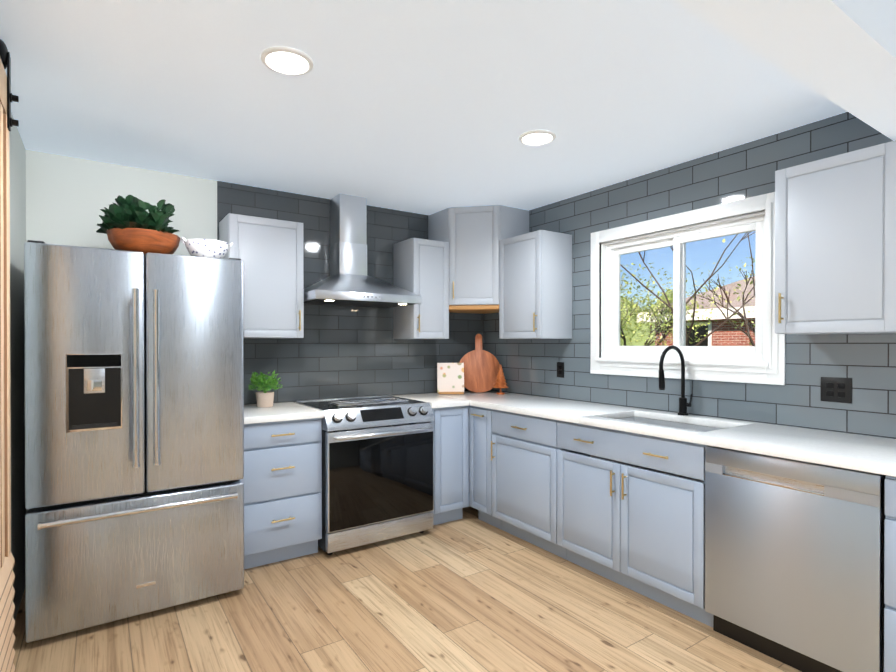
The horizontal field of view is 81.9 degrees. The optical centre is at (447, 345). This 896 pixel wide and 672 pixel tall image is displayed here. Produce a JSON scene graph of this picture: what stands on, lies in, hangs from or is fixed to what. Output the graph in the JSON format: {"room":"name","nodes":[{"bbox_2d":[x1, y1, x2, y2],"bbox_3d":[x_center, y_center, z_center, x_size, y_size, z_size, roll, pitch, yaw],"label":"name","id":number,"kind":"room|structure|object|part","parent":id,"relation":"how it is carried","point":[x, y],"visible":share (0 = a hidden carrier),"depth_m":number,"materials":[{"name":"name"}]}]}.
{"room":"kitchen","nodes":[
{"label":"kitchen","id":0,"kind":"room"},
{"bbox_2d":[9,112,26,619],"bbox_3d":[-0.359,0.126,-0.209,0.150,2.420,7.375,0,0,-34],"label":"wall","id":1,"kind":"structure","parent":0,"point":[17,242],"depth_m":2.58,"materials":[{"name":"white paint"}]},
{"bbox_2d":[0,39,18,671],"bbox_3d":[-1.067,0.118,1.062,0.100,2.395,2.075,0,0,-34],"label":"sliding barn door","id":2,"kind":"structure","parent":1,"relation":"in","point":[7,610],"depth_m":1.82,"materials":[{"name":"brown wood"}]},
{"bbox_3d":[-1.067,-0.925,1.058,0.100,0.310,2.075,0,0,-34],"label":"barn door rail hardware","id":3,"kind":"part","parent":2,"relation":"part of","materials":[{"name":"black metal"}]},
{"bbox_2d":[26,150,216,510],"bbox_3d":[-2.054,0.111,3.186,1.142,2.420,0.150,0,0,-34],"label":"wall","id":4,"kind":"structure","parent":0,"point":[68,198],"depth_m":3.06,"materials":[{"name":"white paint"}]},
{"bbox_2d":[219,213,303,337],"bbox_3d":[-1.235,-0.436,3.428,0.468,0.768,0.356,0,0,-34],"label":"upper cabinet","id":5,"kind":"object","parent":4,"relation":"attached to","point":[268,252],"visible":0.77,"depth_m":3.32,"materials":[{"name":"grey paint"}]},
{"bbox_2d":[217,181,483,404],"bbox_3d":[-0.585,0.107,4.178,2.403,2.420,0.150,0,0,-34],"label":"wall tile","id":6,"kind":"structure","parent":4,"relation":"attached to","point":[336,351],"depth_m":3.93,"materials":[{"name":"grey tile"}]},
{"bbox_2d":[304,193,421,307],"bbox_3d":[-0.658,-0.700,3.731,0.796,0.800,0.500,0,0,-34],"label":"range hood","id":7,"kind":"object","parent":4,"relation":"attached to","point":[348,281],"visible":1,"depth_m":3.74,"materials":[{"name":"silver metal"}]},
{"bbox_2d":[393,238,448,338],"bbox_3d":[-0.207,-0.439,4.123,0.329,0.768,0.356,0,0,-34],"label":"upper cabinet","id":8,"kind":"object","parent":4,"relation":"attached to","point":[420,267],"visible":1,"depth_m":4.01,"materials":[{"name":"grey paint"}]},
{"bbox_2d":[428,205,528,313],"bbox_3d":[0.247,-0.695,4.280,0.603,0.811,0.603,0,0,-34],"label":"upper cabinet","id":9,"kind":"object","parent":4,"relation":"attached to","point":[472,235],"visible":0.79,"depth_m":4.06,"materials":[{"name":"grey paint"}]},
{"bbox_2d":[13,506,800,671],"bbox_3d":[1.006,1.381,0.808,3.545,0.100,7.525,0,0,-34],"label":"floor","id":10,"kind":"structure","parent":0,"point":[470,591],"depth_m":2.45,"materials":[{"name":"brown wood"}]},
{"bbox_2d":[24,240,243,642],"bbox_3d":[-1.661,0.430,2.788,0.905,1.786,0.892,0,0,-34],"label":"fridge","id":11,"kind":"object","parent":10,"relation":"on","point":[134,430],"visible":1,"depth_m":2.44,"materials":[{"name":"grey metal"}]},
{"bbox_2d":[96,195,179,255],"bbox_3d":[-1.571,-0.592,2.631,0.369,0.294,0.436,0,0,-34],"label":"potted plant","id":12,"kind":"object","parent":11,"relation":"on","point":[129,223],"visible":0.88,"depth_m":2.52,"materials":[{"name":"green plant"}]},
{"bbox_2d":[181,237,232,258],"bbox_3d":[-1.293,-0.508,2.774,0.259,0.125,0.228,0,0,-34],"label":"bowl","id":13,"kind":"object","parent":11,"relation":"on","point":[209,248],"visible":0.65,"depth_m":2.70,"materials":[{"name":"white ceramic"}]},
{"bbox_2d":[240,418,321,568],"bbox_3d":[-1.161,0.883,3.332,0.507,0.874,0.607,0,0,-34],"label":"base cabinet","id":14,"kind":"object","parent":10,"relation":"on","point":[281,480],"depth_m":3.09,"materials":[{"name":"blue paint"}]},
{"bbox_2d":[244,402,323,423],"bbox_3d":[-1.156,0.426,3.319,0.514,0.040,0.633,0,0,-34],"label":"countertop","id":15,"kind":"structure","parent":14,"relation":"on","point":[283,411],"depth_m":3.15,"materials":[{"name":"white stone"}]},
{"bbox_2d":[249,370,282,406],"bbox_3d":[-1.220,0.282,3.435,0.227,0.244,0.232,0,0,-34],"label":"potted plant","id":16,"kind":"object","parent":15,"relation":"on","point":[264,398],"visible":1,"depth_m":3.38,"materials":[{"name":"green plant"}]},
{"bbox_2d":[295,395,434,554],"bbox_3d":[-0.579,0.849,3.627,0.780,0.941,0.707,0,0,-34],"label":"range","id":17,"kind":"object","parent":10,"relation":"on","point":[377,468],"visible":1,"depth_m":3.37,"materials":[{"name":"grey metal"}]},
{"bbox_2d":[430,406,470,524],"bbox_3d":[-0.154,0.881,4.012,0.349,0.874,0.607,0,0,-34],"label":"base cabinet","id":18,"kind":"object","parent":10,"relation":"on","point":[451,424],"depth_m":3.77,"materials":[{"name":"blue paint"}]},
{"bbox_2d":[393,393,467,408],"bbox_3d":[-0.154,0.423,3.984,0.321,0.040,0.653,0,0,-34],"label":"countertop","id":19,"kind":"structure","parent":18,"relation":"on","point":[435,400],"depth_m":3.87,"materials":[{"name":"white stone"}]},
{"bbox_2d":[469,406,484,521],"bbox_3d":[0.497,0.881,3.911,0.607,0.874,0.316,0,0,-34],"label":"base cabinet","id":20,"kind":"object","parent":10,"relation":"on","point":[476,414],"depth_m":3.80,"materials":[{"name":"blue paint"}]},
{"bbox_2d":[485,408,628,565],"bbox_3d":[0.733,0.883,3.561,0.607,0.874,0.729,0,0,-34],"label":"base cabinet","id":21,"kind":"object","parent":10,"relation":"on","point":[551,486],"depth_m":3.14,"materials":[{"name":"blue paint"}]},
{"bbox_2d":[432,390,895,476],"bbox_3d":[1.280,0.428,2.726,0.637,0.040,4.343,0,0,-34],"label":"countertop","id":22,"kind":"structure","parent":21,"relation":"on","point":[869,454],"depth_m":2.46,"materials":[{"name":"white stone"}]},
{"bbox_2d":[437,363,463,393],"bbox_3d":[0.024,0.272,4.301,0.224,0.257,0.085,0,0,-4],"label":"card stand","id":23,"kind":"object","parent":22,"relation":"on","point":[450,378],"visible":1,"depth_m":4.31,"materials":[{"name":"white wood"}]},
{"bbox_2d":[459,334,499,392],"bbox_3d":[0.268,0.148,4.428,0.320,0.504,0.225,0,0,-34],"label":"cutting board","id":24,"kind":"object","parent":22,"relation":"on","point":[481,367],"visible":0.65,"depth_m":4.42,"materials":[{"name":"brown wood"}]},
{"bbox_2d":[493,364,508,393],"bbox_3d":[0.436,0.278,4.278,0.129,0.245,0.136,0,0,-34],"label":"trees","id":25,"kind":"object","parent":22,"relation":"on","point":[500,382],"visible":1,"depth_m":4.25,"materials":[{"name":"orange wood"}]},
{"bbox_2d":[590,417,721,481],"bbox_3d":[1.197,0.607,2.850,0.452,0.315,0.732,0,0,-34],"label":"undermount sink","id":26,"kind":"object","parent":22,"relation":"in","point":[673,424],"visible":0.06,"depth_m":2.95,"materials":[{"name":"white"}]},
{"bbox_2d":[659,346,691,415],"bbox_3d":[1.312,0.203,2.959,0.258,0.408,0.105,0,0,-34],"label":"faucet","id":27,"kind":"object","parent":22,"relation":"on","point":[683,404],"visible":1,"depth_m":3.01,"materials":[{"name":"black metal"}]},
{"bbox_2d":[705,446,885,671],"bbox_3d":[1.599,0.890,2.260,0.596,0.870,0.640,0,0,-34],"label":"dishwasher","id":28,"kind":"object","parent":10,"relation":"on","point":[794,563],"visible":0.98,"depth_m":2.05,"materials":[{"name":"silver metal"}]},
{"bbox_2d":[884,475,895,671],"bbox_3d":[1.979,0.891,1.717,0.607,0.874,0.670,0,0,-34],"label":"base cabinet","id":29,"kind":"object","parent":10,"relation":"on","point":[890,481],"depth_m":1.81,"materials":[{"name":"blue paint"}]},
{"bbox_2d":[0,0,846,214],"bbox_3d":[1.006,-1.139,0.797,3.545,0.100,7.525,0,0,-34],"label":"ceiling","id":30,"kind":"structure","parent":0,"point":[426,107],"depth_m":2.24,"materials":[{"name":"white paint"}]},
{"bbox_2d":[260,46,313,75],"bbox_3d":[-0.616,-1.087,1.980,0.196,0.012,0.196,0,0,-34],"label":"recessed light","id":31,"kind":"object","parent":30,"relation":"in","point":[283,60],"visible":1,"depth_m":1.97,"materials":[{"name":"white plastic"}]},
{"bbox_2d":[519,130,555,145],"bbox_3d":[0.469,-1.091,2.713,0.196,0.012,0.196,0,0,-34],"label":"recessed light","id":32,"kind":"object","parent":30,"relation":"in","point":[536,137],"visible":1,"depth_m":2.70,"materials":[{"name":"white plastic"}]},
{"bbox_2d":[673,0,895,140],"bbox_3d":[0.719,-0.955,1.223,3.245,0.270,0.210,0,0,-34],"label":"ceiling beam","id":33,"kind":"structure","parent":30,"relation":"attached to","point":[841,53],"depth_m":1.41,"materials":[{"name":"white paint"}]},
{"bbox_2d":[484,112,895,438],"bbox_3d":[2.455,0.118,1.691,0.150,2.420,7.375,0,0,-34],"label":"wall tiles","id":34,"kind":"structure","parent":0,"point":[866,363],"depth_m":2.92,"materials":[{"name":"grey tile"}]},
{"bbox_2d":[499,230,571,338],"bbox_3d":[0.645,-0.438,3.912,0.356,0.768,0.456,0,0,-34],"label":"upper cabinet","id":35,"kind":"object","parent":34,"relation":"attached to","point":[535,284],"visible":1,"depth_m":3.76,"materials":[{"name":"grey paint"}]},
{"bbox_2d":[557,362,563,377],"bbox_3d":[0.854,0.183,3.919,0.008,0.116,0.072,0,0,-34],"label":"electrical outlet plate","id":36,"kind":"object","parent":34,"relation":"attached to","point":[560,369],"visible":1,"depth_m":3.91,"materials":[{"name":"black plastic"}]},
{"bbox_2d":[590,192,784,384],"bbox_3d":[1.403,-0.300,3.175,0.150,0.998,1.255,0,0,-34],"label":"sliding window","id":37,"kind":"structure","parent":34,"relation":"in","point":[762,361],"depth_m":3.10,"materials":[{"name":"white plastic"}]},
{"bbox_2d":[775,140,895,333],"bbox_3d":[1.751,-0.431,2.274,0.356,0.752,0.452,0,0,-34],"label":"upper cabinet","id":38,"kind":"object","parent":34,"relation":"attached to","point":[835,244],"visible":1,"depth_m":2.18,"materials":[{"name":"grey paint"}]},
{"bbox_2d":[821,377,851,402],"bbox_3d":[1.844,0.209,2.453,0.008,0.118,0.125,0,0,-34],"label":"electrical outlet plate","id":39,"kind":"object","parent":34,"relation":"attached to","point":[835,389],"visible":1,"depth_m":2.45,"materials":[{"name":"black plastic"}]},
{"label":"outside","id":40,"kind":"structure","parent":0,"visible":0},
{"bbox_3d":[28.877,1.698,31.448,76.905,0.100,100.000,0,0,-34],"label":"ground","id":41,"kind":"structure","parent":40,"visible":0},
{"bbox_2d":[620,289,672,345],"bbox_3d":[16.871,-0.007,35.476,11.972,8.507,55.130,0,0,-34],"label":"hedge","id":42,"kind":"object","parent":41,"relation":"on","point":[633,326],"depth_m":35.88,"materials":[{"name":"green plant"}]},
{"bbox_2d":[620,263,716,345],"bbox_3d":[3.889,-0.077,11.777,4.213,3.630,3.978,0,0,-34],"label":"tree","id":43,"kind":"object","parent":41,"relation":"on","point":[655,311],"depth_m":11.30,"materials":[{"name":"green plant"}]},
{"bbox_2d":[620,232,754,345],"bbox_3d":[3.153,-0.837,6.974,4.736,5.188,4.870,0,0,-34],"label":"bare tree","id":44,"kind":"object","parent":41,"relation":"on","point":[690,298],"depth_m":6.73,"materials":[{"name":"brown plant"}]},
{"bbox_2d":[637,276,754,345],"bbox_3d":[12.821,-0.561,16.248,9.320,4.550,9.200,0,0,-34],"label":"brick house","id":45,"kind":"structure","parent":41,"relation":"on","point":[731,334],"depth_m":15.67,"materials":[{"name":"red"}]},
{"bbox_2d":[686,257,754,345],"bbox_3d":[7.058,-0.224,11.923,3.710,3.927,3.658,0,0,-34],"label":"tree","id":46,"kind":"object","parent":41,"relation":"on","point":[739,314],"depth_m":11.64,"materials":[{"name":"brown plant"}]}
]}

